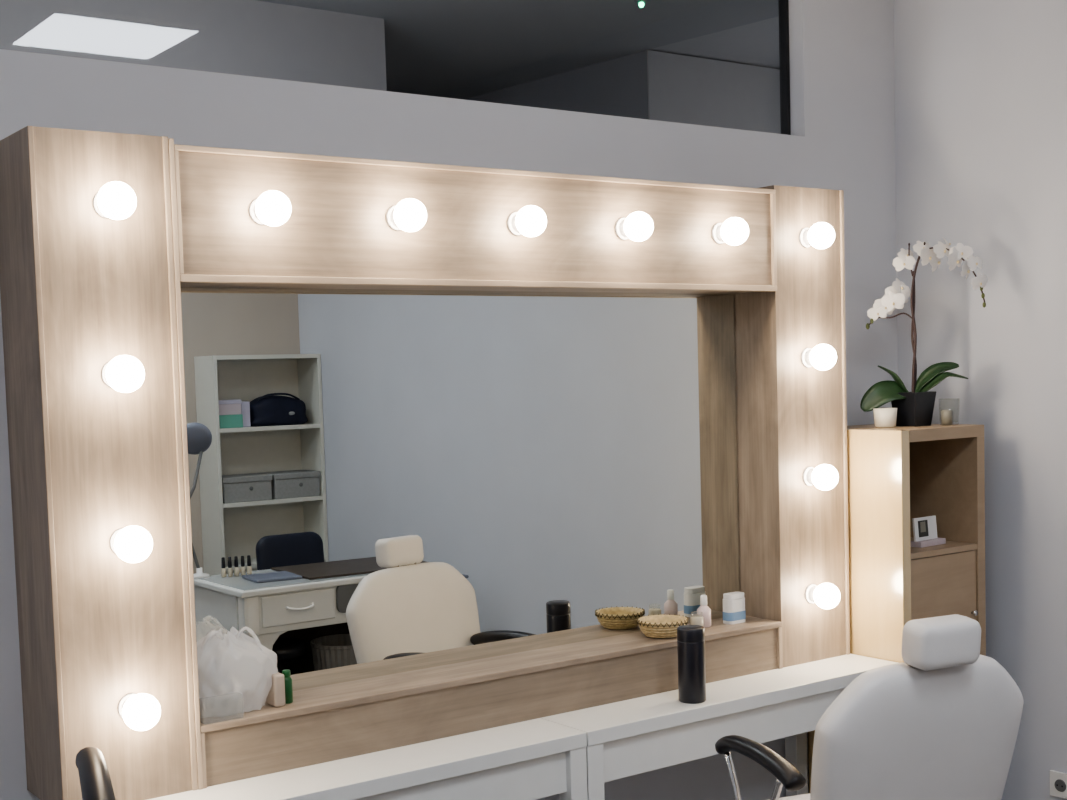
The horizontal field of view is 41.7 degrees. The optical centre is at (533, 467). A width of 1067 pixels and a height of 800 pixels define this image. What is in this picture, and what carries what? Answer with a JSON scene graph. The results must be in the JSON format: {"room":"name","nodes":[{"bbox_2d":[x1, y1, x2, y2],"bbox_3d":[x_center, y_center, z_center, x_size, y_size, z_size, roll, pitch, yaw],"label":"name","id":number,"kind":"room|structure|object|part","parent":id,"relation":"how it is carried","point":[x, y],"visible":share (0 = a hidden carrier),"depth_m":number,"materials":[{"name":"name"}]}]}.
{"room":"beauty salon","nodes":[
{"label":"beauty salon","id":0,"kind":"room"},
{"bbox_2d":[0,0,386,90],"bbox_3d":[-2.497,-0.900,4.343,4.645,1.500,0.150,-4,5,-36],"label":"wall","id":1,"kind":"structure","parent":0,"point":[254,38],"depth_m":5.17,"materials":[{"name":"grey paint"}]},
{"bbox_2d":[0,0,897,799],"bbox_3d":[-0.963,-0.088,3.377,5.697,3.120,0.096,-4,5,-36],"label":"wall","id":2,"kind":"structure","parent":0,"point":[842,137],"depth_m":4.06,"materials":[{"name":"grey paint"}]},
{"bbox_2d":[0,126,849,799],"bbox_3d":[-0.070,-0.059,3.743,2.488,1.462,0.364,-4,5,-36],"label":"vanity mirror","id":3,"kind":"object","parent":2,"relation":"attached to","point":[440,437],"visible":1,"depth_m":3.58,"materials":[{"name":"brown wood"}]},
{"bbox_3d":[-1.100,0.016,3.059,0.012,1.462,0.266,-4,5,-36],"label":"edge trim","id":4,"kind":"part","parent":3,"relation":"part of","materials":[{"name":"brown wood"}]},
{"bbox_2d":[93,192,108,217],"bbox_3d":[-0.908,-0.565,2.995,0.060,0.060,0.032,-4,5,-36],"label":"socket","id":5,"kind":"object","parent":3,"relation":"attached to","point":[97,213],"depth_m":2.99,"materials":[{"name":"white"}]},
{"bbox_2d":[101,362,111,387],"bbox_3d":[-0.897,-0.200,3.020,0.060,0.060,0.032,-4,5,-36],"label":"socket","id":6,"kind":"object","parent":3,"relation":"attached to","point":[104,383],"depth_m":3.02,"materials":[{"name":"white plastic"}]},
{"bbox_3d":[-0.987,0.007,3.144,0.287,1.462,0.260,-4,5,-36],"label":"panel","id":7,"kind":"part","parent":3,"relation":"part of","materials":[{"name":"brown wood"}]},
{"bbox_2d":[110,528,123,553],"bbox_3d":[-0.887,0.164,3.044,0.060,0.060,0.032,-4,5,-36],"label":"socket","id":8,"kind":"object","parent":3,"relation":"attached to","point":[113,531],"depth_m":3.04,"materials":[{"name":"white plastic"}]},
{"bbox_3d":[-0.880,-0.563,2.957,0.080,0.080,0.082,-4,5,-36],"label":"bulb","id":9,"kind":"part","parent":3,"relation":"part of","materials":[{"name":"white glass"}]},
{"bbox_3d":[-0.870,-0.199,2.982,0.080,0.080,0.082,-4,5,-36],"label":"bulb","id":10,"kind":"part","parent":3,"relation":"part of","materials":[{"name":"white glass"}]},
{"bbox_2d":[118,693,135,717],"bbox_3d":[-0.876,0.528,3.068,0.060,0.060,0.032,-4,5,-36],"label":"socket","id":11,"kind":"object","parent":3,"relation":"attached to","point":[122,697],"depth_m":3.06,"materials":[{"name":"white"}]},
{"bbox_3d":[-0.859,0.166,3.006,0.080,0.080,0.082,-4,5,-36],"label":"bulb","id":12,"kind":"part","parent":3,"relation":"part of","materials":[{"name":"white glass"}]},
{"bbox_3d":[-0.848,0.530,3.030,0.080,0.080,0.082,-4,5,-36],"label":"bulb","id":13,"kind":"part","parent":3,"relation":"part of","materials":[{"name":"white glass"}]},
{"bbox_3d":[-0.865,-0.002,3.229,0.012,1.462,0.266,-4,5,-36],"label":"edge trim","id":14,"kind":"part","parent":3,"relation":"part of","materials":[{"name":"brown wood"}]},
{"bbox_3d":[-0.854,-0.001,3.235,0.011,1.458,0.269,-4,5,-36],"label":"edge trim","id":15,"kind":"part","parent":3,"relation":"part of","materials":[{"name":"brown wood"}]},
{"bbox_2d":[197,627,277,717],"bbox_3d":[-0.723,0.476,3.317,0.249,0.198,0.138,-4,5,-36],"label":"plastic bag","id":16,"kind":"object","parent":3,"relation":"on","point":[235,671],"visible":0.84,"depth_m":3.26,"materials":[{"name":"white plastic"}]},
{"bbox_3d":[-0.754,0.422,3.260,0.072,0.079,0.030,-4,5,-36],"label":"handle","id":17,"kind":"part","parent":16,"relation":"part of","materials":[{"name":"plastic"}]},
{"bbox_3d":[-0.672,0.416,3.319,0.072,0.079,0.030,-4,5,-36],"label":"handle","id":18,"kind":"part","parent":16,"relation":"part of","materials":[{"name":"plastic"}]},
{"bbox_2d":[249,199,263,224],"bbox_3d":[-0.617,-0.587,3.206,0.060,0.060,0.032,-4,5,-36],"label":"socket","id":19,"kind":"object","parent":3,"relation":"attached to","point":[253,218],"depth_m":3.20,"materials":[{"name":"white"}]},
{"bbox_3d":[-0.589,-0.585,3.168,0.080,0.080,0.082,-4,5,-36],"label":"bulb","id":20,"kind":"part","parent":3,"relation":"part of","materials":[{"name":"white glass"}]},
{"bbox_2d":[266,672,285,706],"bbox_3d":[-0.619,0.532,3.357,0.029,0.078,0.055,-4,5,-36],"label":"packet","id":21,"kind":"object","parent":3,"relation":"on","point":[276,695],"visible":0.82,"depth_m":3.33,"materials":[{"name":"beige"}]},
{"bbox_2d":[282,669,292,703],"bbox_3d":[-0.595,0.529,3.377,0.027,0.080,0.027,-4,5,-36],"label":"bottle","id":22,"kind":"object","parent":3,"relation":"on","point":[288,680],"visible":0.84,"depth_m":3.37,"materials":[{"name":"green"}]},
{"bbox_2d":[386,206,401,229],"bbox_3d":[-0.325,-0.610,3.416,0.060,0.060,0.032,-4,5,-36],"label":"socket","id":23,"kind":"object","parent":3,"relation":"attached to","point":[391,224],"depth_m":3.41,"materials":[{"name":"white"}]},
{"bbox_3d":[-0.298,-0.608,3.378,0.080,0.080,0.082,-4,5,-36],"label":"bulb","id":24,"kind":"part","parent":3,"relation":"part of","materials":[{"name":"white glass"}]},
{"bbox_2d":[180,287,739,690],"bbox_3d":[-0.121,0.022,3.831,1.868,1.003,0.005,-4,5,-36],"label":"mirror glass","id":25,"kind":"object","parent":3,"relation":"on","point":[383,483],"depth_m":3.76,"materials":[{"name":"silver"}]},
{"bbox_3d":[-0.113,-0.623,3.752,1.868,0.293,0.258,-4,5,-36],"label":"panel","id":26,"kind":"part","parent":3,"relation":"part of","materials":[{"name":"brown wood"}]},
{"bbox_3d":[-0.077,0.604,3.832,1.868,0.128,0.256,-4,5,-36],"label":"panel","id":27,"kind":"part","parent":3,"relation":"part of","materials":[{"name":"brown wood"}]},
{"bbox_2d":[507,212,521,234],"bbox_3d":[-0.034,-0.632,3.627,0.060,0.060,0.032,-4,5,-36],"label":"socket","id":28,"kind":"object","parent":3,"relation":"attached to","point":[512,229],"depth_m":3.62,"materials":[{"name":"white"}]},
{"bbox_3d":[-0.006,-0.630,3.589,0.080,0.080,0.082,-4,5,-36],"label":"bulb","id":29,"kind":"part","parent":3,"relation":"part of","materials":[{"name":"white glass"}]},
{"bbox_2d":[615,218,628,239],"bbox_3d":[0.257,-0.654,3.837,0.060,0.060,0.032,-4,5,-36],"label":"socket","id":30,"kind":"object","parent":3,"relation":"attached to","point":[620,232],"depth_m":3.83,"materials":[{"name":"white"}]},
{"bbox_3d":[0.285,-0.653,3.799,0.080,0.080,0.082,-4,5,-36],"label":"bulb","id":31,"kind":"part","parent":3,"relation":"part of","materials":[{"name":"white glass"}]},
{"bbox_2d":[637,614,688,637],"bbox_3d":[0.378,0.467,4.089,0.151,0.053,0.151,-4,5,-36],"label":"wicker bowl","id":32,"kind":"object","parent":3,"relation":"on","point":[653,626],"visible":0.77,"depth_m":4.04,"materials":[{"name":"wicker"}]},
{"bbox_2d":[690,611,703,626],"bbox_3d":[0.487,0.458,4.172,0.040,0.053,0.040,-4,5,-36],"label":"glass jar","id":33,"kind":"object","parent":3,"relation":"on","point":[694,620],"visible":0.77,"depth_m":4.16,"materials":[{"name":"beige glass"}]},
{"bbox_2d":[697,595,710,627],"bbox_3d":[0.513,0.433,4.215,0.042,0.096,0.042,-4,5,-36],"label":"bottle","id":34,"kind":"object","parent":3,"relation":"on","point":[704,608],"visible":0.89,"depth_m":4.20,"materials":[{"name":"grey plastic"}]},
{"bbox_2d":[712,223,724,243],"bbox_3d":[0.548,-0.677,4.048,0.060,0.060,0.032,-4,5,-36],"label":"socket","id":35,"kind":"object","parent":3,"relation":"attached to","point":[717,235],"depth_m":4.04,"materials":[{"name":"white plastic"}]},
{"bbox_2d":[723,592,745,623],"bbox_3d":[0.612,0.429,4.270,0.074,0.090,0.042,-4,5,-36],"label":"jar","id":36,"kind":"object","parent":3,"relation":"on","point":[734,612],"visible":1,"depth_m":4.25,"materials":[{"name":"white plastic"}]},
{"bbox_3d":[0.611,0.392,4.267,0.068,0.016,0.037,-4,5,-36],"label":"lid","id":37,"kind":"part","parent":36,"relation":"part of","materials":[{"name":"white plastic"}]},
{"bbox_3d":[0.576,-0.675,4.010,0.080,0.080,0.082,-4,5,-36],"label":"bulb","id":38,"kind":"part","parent":3,"relation":"part of","materials":[{"name":"white glass"}]},
{"bbox_3d":[0.779,-0.128,4.420,0.287,1.460,0.260,-4,5,-36],"label":"panel","id":39,"kind":"part","parent":3,"relation":"part of","materials":[{"name":"brown wood"}]},
{"bbox_2d":[799,228,810,247],"bbox_3d":[0.840,-0.699,4.258,0.060,0.060,0.032,-4,5,-36],"label":"socket","id":40,"kind":"object","parent":3,"relation":"attached to","point":[804,233],"depth_m":4.25,"materials":[{"name":"white plastic"}]},
{"bbox_2d":[801,348,812,366],"bbox_3d":[0.850,-0.335,4.282,0.060,0.060,0.032,-4,5,-36],"label":"socket","id":41,"kind":"object","parent":3,"relation":"attached to","point":[806,353],"depth_m":4.27,"materials":[{"name":"white plastic"}]},
{"bbox_2d":[803,467,814,485],"bbox_3d":[0.861,0.029,4.306,0.060,0.060,0.032,-4,5,-36],"label":"socket","id":42,"kind":"object","parent":3,"relation":"attached to","point":[808,472],"depth_m":4.30,"materials":[{"name":"white plastic"}]},
{"bbox_2d":[805,584,816,603],"bbox_3d":[0.871,0.393,4.331,0.060,0.060,0.032,-4,5,-36],"label":"socket","id":43,"kind":"object","parent":3,"relation":"attached to","point":[810,589],"depth_m":4.32,"materials":[{"name":"white plastic"}]},
{"bbox_3d":[0.867,-0.698,4.220,0.080,0.080,0.082,-4,5,-36],"label":"bulb","id":44,"kind":"part","parent":3,"relation":"part of","materials":[{"name":"white glass"}]},
{"bbox_3d":[0.878,-0.334,4.244,0.080,0.080,0.082,-4,5,-36],"label":"bulb","id":45,"kind":"part","parent":3,"relation":"part of","materials":[{"name":"white glass"}]},
{"bbox_3d":[0.888,0.031,4.269,0.080,0.080,0.082,-4,5,-36],"label":"bulb","id":46,"kind":"part","parent":3,"relation":"part of","materials":[{"name":"white glass"}]},
{"bbox_3d":[0.899,0.395,4.293,0.080,0.080,0.082,-4,5,-36],"label":"bulb","id":47,"kind":"part","parent":3,"relation":"part of","materials":[{"name":"white glass"}]},
{"bbox_3d":[0.903,-0.138,4.506,0.012,1.460,0.266,-4,5,-36],"label":"edge trim","id":48,"kind":"part","parent":3,"relation":"part of","materials":[{"name":"brown wood"}]},
{"bbox_2d":[778,0,790,134],"bbox_3d":[-0.836,-1.292,3.454,4.143,0.656,0.032,-4,5,-36],"label":"window frame","id":49,"kind":"structure","parent":2,"relation":"in","point":[784,62],"depth_m":4.66,"materials":[{"name":"black metal"}]},
{"bbox_2d":[257,0,779,99],"bbox_3d":[-1.596,-1.815,5.952,8.100,0.060,4.938,-4,5,-36],"label":"ceiling","id":50,"kind":"structure","parent":0,"point":[457,49],"depth_m":5.96,"materials":[{"name":"black paint"}]},
{"bbox_2d":[633,0,648,7],"bbox_3d":[0.415,-1.784,5.372,0.068,0.043,0.068,-4,5,-36],"label":"smoke detector","id":51,"kind":"object","parent":50,"relation":"attached to","point":[641,3],"visible":1,"depth_m":5.36,"materials":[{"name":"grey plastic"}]},
{"bbox_2d":[465,50,648,119],"bbox_3d":[-0.510,-1.177,7.632,0.140,1.500,3.367,-5,5,-41],"label":"wall","id":52,"kind":"structure","parent":0,"point":[618,86],"depth_m":6.54,"materials":[{"name":"grey paint"}]},
{"bbox_2d":[647,50,780,133],"bbox_3d":[1.337,-1.185,6.956,2.060,1.498,0.105,-4,5,-36],"label":"wall","id":53,"kind":"structure","parent":0,"point":[681,88],"depth_m":6.50,"materials":[{"name":"grey paint"}]},
{"bbox_2d":[894,0,1066,799],"bbox_3d":[2.772,-0.171,2.986,0.100,3.120,4.917,-4,5,-36],"label":"wall","id":54,"kind":"structure","parent":0,"point":[981,85],"depth_m":4.58,"materials":[{"name":"grey paint"}]},
{"bbox_2d":[1050,770,1066,798],"bbox_3d":[1.697,1.024,4.504,0.015,0.082,0.080,-4,5,-36],"label":"wall socket","id":55,"kind":"object","parent":54,"relation":"attached to","point":[1058,780],"visible":1,"depth_m":4.51,"materials":[{"name":"white plastic"}]},
{"bbox_2d":[1055,779,1065,791],"bbox_3d":[1.694,1.024,4.502,0.006,0.042,0.042,-4,5,-36],"label":"outlet","id":56,"kind":"object","parent":55,"relation":"attached to","point":[1060,784],"depth_m":4.50,"materials":[{"name":"grey plastic"}]},
{"bbox_3d":[0.486,1.586,1.465,5.797,0.050,5.013,-4,5,-36],"label":"floor","id":57,"kind":"structure","parent":0,"visible":0},
{"bbox_2d":[75,747,115,799],"bbox_3d":[-0.844,1.034,2.169,0.620,1.034,1.061,-3,4,-21],"label":"salon chair","id":58,"kind":"object","parent":57,"relation":"on","point":[94,776],"visible":1,"depth_m":2.35,"materials":[{"name":"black plastic"}]},
{"bbox_2d":[147,718,586,799],"bbox_3d":[-0.478,1.082,3.430,1.221,0.750,0.447,-4,5,-36],"label":"console table","id":59,"kind":"object","parent":57,"relation":"on","point":[538,758],"visible":0.63,"depth_m":3.40,"materials":[{"name":"white paint"}]},
{"bbox_3d":[-0.373,0.812,3.256,1.117,0.105,0.018,-4,5,-36],"label":"drawer","id":60,"kind":"part","parent":59,"relation":"part of","materials":[{"name":"white paint"}]},
{"bbox_3d":[0.109,1.072,3.615,0.052,0.712,0.052,-4,5,-36],"label":"leg","id":61,"kind":"part","parent":59,"relation":"part of","materials":[{"name":"white paint"}]},
{"bbox_2d":[541,654,897,799],"bbox_3d":[0.514,1.006,4.147,1.225,0.750,0.447,-4,5,-36],"label":"console table","id":62,"kind":"object","parent":57,"relation":"on","point":[639,735],"visible":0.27,"depth_m":3.88,"materials":[{"name":"white paint"}]},
{"bbox_3d":[0.155,1.068,3.648,0.052,0.712,0.052,-4,5,-36],"label":"leg","id":63,"kind":"part","parent":62,"relation":"part of","materials":[{"name":"white paint"}]},
{"bbox_2d":[677,625,705,703],"bbox_3d":[0.438,0.546,3.881,0.076,0.207,0.076,-4,5,-36],"label":"spray can","id":64,"kind":"object","parent":62,"relation":"on","point":[690,638],"visible":1,"depth_m":3.85,"materials":[{"name":"black metal"}]},
{"bbox_3d":[0.619,0.736,3.973,1.121,0.105,0.018,-4,5,-36],"label":"drawer","id":65,"kind":"part","parent":62,"relation":"part of","materials":[{"name":"white paint"}]},
{"bbox_3d":[0.873,0.981,4.651,0.052,0.712,0.052,-4,5,-36],"label":"leg","id":66,"kind":"part","parent":62,"relation":"part of","materials":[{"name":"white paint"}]},
{"bbox_2d":[715,614,1023,799],"bbox_3d":[0.807,0.870,3.441,0.597,1.098,0.712,-3,4,-20],"label":"salon chair","id":67,"kind":"object","parent":57,"relation":"on","point":[942,722],"visible":1,"depth_m":3.13,"materials":[{"name":"white leather"}]},
{"bbox_3d":[0.544,0.707,3.403,0.054,0.071,0.396,-3,4,-20],"label":"armrest","id":68,"kind":"part","parent":67,"relation":"part of","materials":[{"name":"black plastic"}]},
{"bbox_3d":[0.766,0.917,3.490,0.490,0.110,0.469,-3,4,-20],"label":"seat","id":69,"kind":"part","parent":67,"relation":"part of","materials":[{"name":"white leather"}]},
{"bbox_3d":[0.879,0.699,3.231,0.582,0.533,0.180,-4,4,-26],"label":"backrest","id":70,"kind":"part","parent":67,"relation":"part of","materials":[{"name":"white leather"}]},
{"bbox_2d":[808,424,985,792],"bbox_3d":[1.189,0.599,4.582,0.407,1.464,0.412,-4,5,-36],"label":"cabinet","id":71,"kind":"object","parent":57,"relation":"on","point":[897,475],"visible":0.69,"depth_m":4.41,"materials":[{"name":"brown wood veneer"}]},
{"bbox_2d":[873,408,896,427],"bbox_3d":[1.130,-0.159,4.496,0.076,0.062,0.076,-4,5,-36],"label":"candle cup","id":72,"kind":"object","parent":71,"relation":"on","point":[883,417],"visible":1,"depth_m":4.47,"materials":[{"name":"white ceramic"}]},
{"bbox_2d":[860,239,987,426],"bbox_3d":[1.256,-0.435,4.516,0.397,0.603,0.147,-1,4,15],"label":"potted orchid","id":73,"kind":"object","parent":71,"relation":"on","point":[915,408],"visible":1,"depth_m":4.51,"materials":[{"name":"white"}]},
{"bbox_3d":[1.110,-0.500,4.514,0.065,0.057,0.008,-1,4,10],"label":"flower","id":74,"kind":"part","parent":73,"relation":"part of","materials":[{"name":"white plant"}]},
{"bbox_3d":[1.133,-0.523,4.516,0.078,0.063,0.011,-2,4,-10],"label":"flower","id":75,"kind":"part","parent":73,"relation":"part of","materials":[{"name":"white plant"}]},
{"bbox_3d":[1.151,-0.475,4.522,0.153,0.046,0.007,-2,4,2],"label":"spray stem","id":76,"kind":"part","parent":73,"relation":"part of","materials":[{"name":"grey"}]},
{"bbox_3d":[1.158,-0.534,4.509,0.082,0.071,0.009,-1,4,3],"label":"flower","id":77,"kind":"part","parent":73,"relation":"part of","materials":[{"name":"white plant"}]},
{"bbox_3d":[1.176,-0.562,4.522,0.095,0.077,0.015,-3,4,-15],"label":"flower","id":78,"kind":"part","parent":73,"relation":"part of","materials":[{"name":"white plant"}]},
{"bbox_3d":[1.183,-0.584,4.527,0.072,0.055,0.021,-4,5,-36],"label":"flower","id":79,"kind":"part","parent":73,"relation":"part of","materials":[{"name":"white plant"}]},
{"bbox_3d":[1.193,-0.661,4.509,0.072,0.058,0.011,-1,4,9],"label":"flower","id":80,"kind":"part","parent":73,"relation":"part of","materials":[{"name":"white plant"}]},
{"bbox_3d":[1.199,-0.683,4.516,0.060,0.047,0.024,-4,4,-26],"label":"flower","id":81,"kind":"part","parent":73,"relation":"part of","materials":[{"name":"white plant"}]},
{"bbox_3d":[1.231,-0.189,4.541,0.106,0.110,0.106,-4,5,-36],"label":"pot","id":82,"kind":"part","parent":73,"relation":"part of","materials":[{"name":"black"}]},
{"bbox_3d":[1.229,-0.425,4.529,0.016,0.417,0.017,1,4,32],"label":"stem","id":83,"kind":"part","parent":73,"relation":"part of","materials":[{"name":"brown plant"}]},
{"bbox_3d":[1.242,-0.468,4.517,0.035,0.504,0.041,-4,5,-36],"label":"stem","id":84,"kind":"part","parent":73,"relation":"part of","materials":[{"name":"brown plant"}]},
{"bbox_3d":[1.246,-0.703,4.494,0.065,0.052,0.025,-3,4,-20],"label":"flower","id":85,"kind":"part","parent":73,"relation":"part of","materials":[{"name":"white plant"}]},
{"bbox_3d":[1.263,-0.679,4.478,0.090,0.070,0.010,-5,5,-41],"label":"flower","id":86,"kind":"part","parent":73,"relation":"part of","materials":[{"name":"white plant"}]},
{"bbox_3d":[1.285,-0.660,4.464,0.013,0.076,0.087,1,5,39],"label":"flower","id":87,"kind":"part","parent":73,"relation":"part of","materials":[{"name":"white plant"}]},
{"bbox_3d":[1.302,-0.692,4.461,0.078,0.058,0.026,-3,4,-25],"label":"flower","id":88,"kind":"part","parent":73,"relation":"part of","materials":[{"name":"white plant"}]},
{"bbox_3d":[1.329,-0.609,4.465,0.219,0.192,0.011,0,4,23],"label":"spray stem","id":89,"kind":"part","parent":73,"relation":"part of","materials":[{"name":"brown"}]},
{"bbox_3d":[1.338,-0.661,4.441,0.087,0.076,0.013,-5,5,-40],"label":"flower","id":90,"kind":"part","parent":73,"relation":"part of","materials":[{"name":"white plant"}]},
{"bbox_3d":[1.358,-0.683,4.447,0.078,0.060,0.022,-2,4,0],"label":"flower","id":91,"kind":"part","parent":73,"relation":"part of","materials":[{"name":"white plant"}]},
{"bbox_3d":[1.370,-0.630,4.435,0.016,0.069,0.082,1,5,35],"label":"flower","id":92,"kind":"part","parent":73,"relation":"part of","materials":[{"name":"white plant"}]},
{"bbox_3d":[1.395,-0.646,4.429,0.066,0.054,0.018,-4,4,-26],"label":"flower","id":93,"kind":"part","parent":73,"relation":"part of","materials":[{"name":"white plant"}]},
{"bbox_3d":[1.407,-0.587,4.419,0.066,0.055,0.013,-3,4,-23],"label":"flower","id":94,"kind":"part","parent":73,"relation":"part of","materials":[{"name":"white plant"}]},
{"bbox_2d":[911,515,945,547],"bbox_3d":[1.265,0.205,4.491,0.133,0.092,0.044,-5,5,-39],"label":"photo frame","id":95,"kind":"object","parent":71,"relation":"in","point":[924,528],"visible":0.94,"depth_m":4.47,"materials":[{"name":"white plastic"}]},
{"bbox_2d":[920,521,925,531],"bbox_3d":[1.244,0.191,4.472,0.026,0.033,0.005,-5,5,-39],"label":"print","id":96,"kind":"object","parent":95,"relation":"on","point":[922,523],"depth_m":4.47,"materials":[{"name":"grey paper"}]},
{"bbox_2d":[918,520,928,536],"bbox_3d":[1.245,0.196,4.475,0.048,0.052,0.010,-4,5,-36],"label":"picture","id":97,"kind":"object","parent":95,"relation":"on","point":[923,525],"depth_m":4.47,"materials":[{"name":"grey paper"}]},
{"bbox_3d":[1.255,0.197,4.488,0.116,0.074,0.014,-5,5,-39],"label":"frame","id":98,"kind":"part","parent":95,"relation":"part of","materials":[{"name":"white plastic"}]},
{"bbox_2d":[910,537,976,558],"bbox_3d":[1.179,0.258,4.559,0.331,0.018,0.388,-4,5,-36],"label":"shelf","id":99,"kind":"object","parent":71,"relation":"attached to","point":[955,547],"depth_m":4.44,"materials":[{"name":"brown wood"}]},
{"bbox_3d":[1.291,0.450,4.424,0.325,0.348,0.016,-4,5,-36],"label":"door","id":100,"kind":"part","parent":71,"relation":"part of","materials":[{"name":"brown wood"}]},
{"bbox_2d":[941,410,952,425],"bbox_3d":[1.334,-0.160,4.518,0.036,0.050,0.036,-4,5,-36],"label":"candle","id":101,"kind":"object","parent":71,"relation":"on","point":[946,415],"visible":1,"depth_m":4.50,"materials":[{"name":"grey wax"}]},
{"bbox_3d":[1.415,0.468,4.495,0.018,0.018,0.016,-4,5,-36],"label":"knob","id":102,"kind":"part","parent":71,"relation":"part of","materials":[{"name":"silver metal"}]}
]}

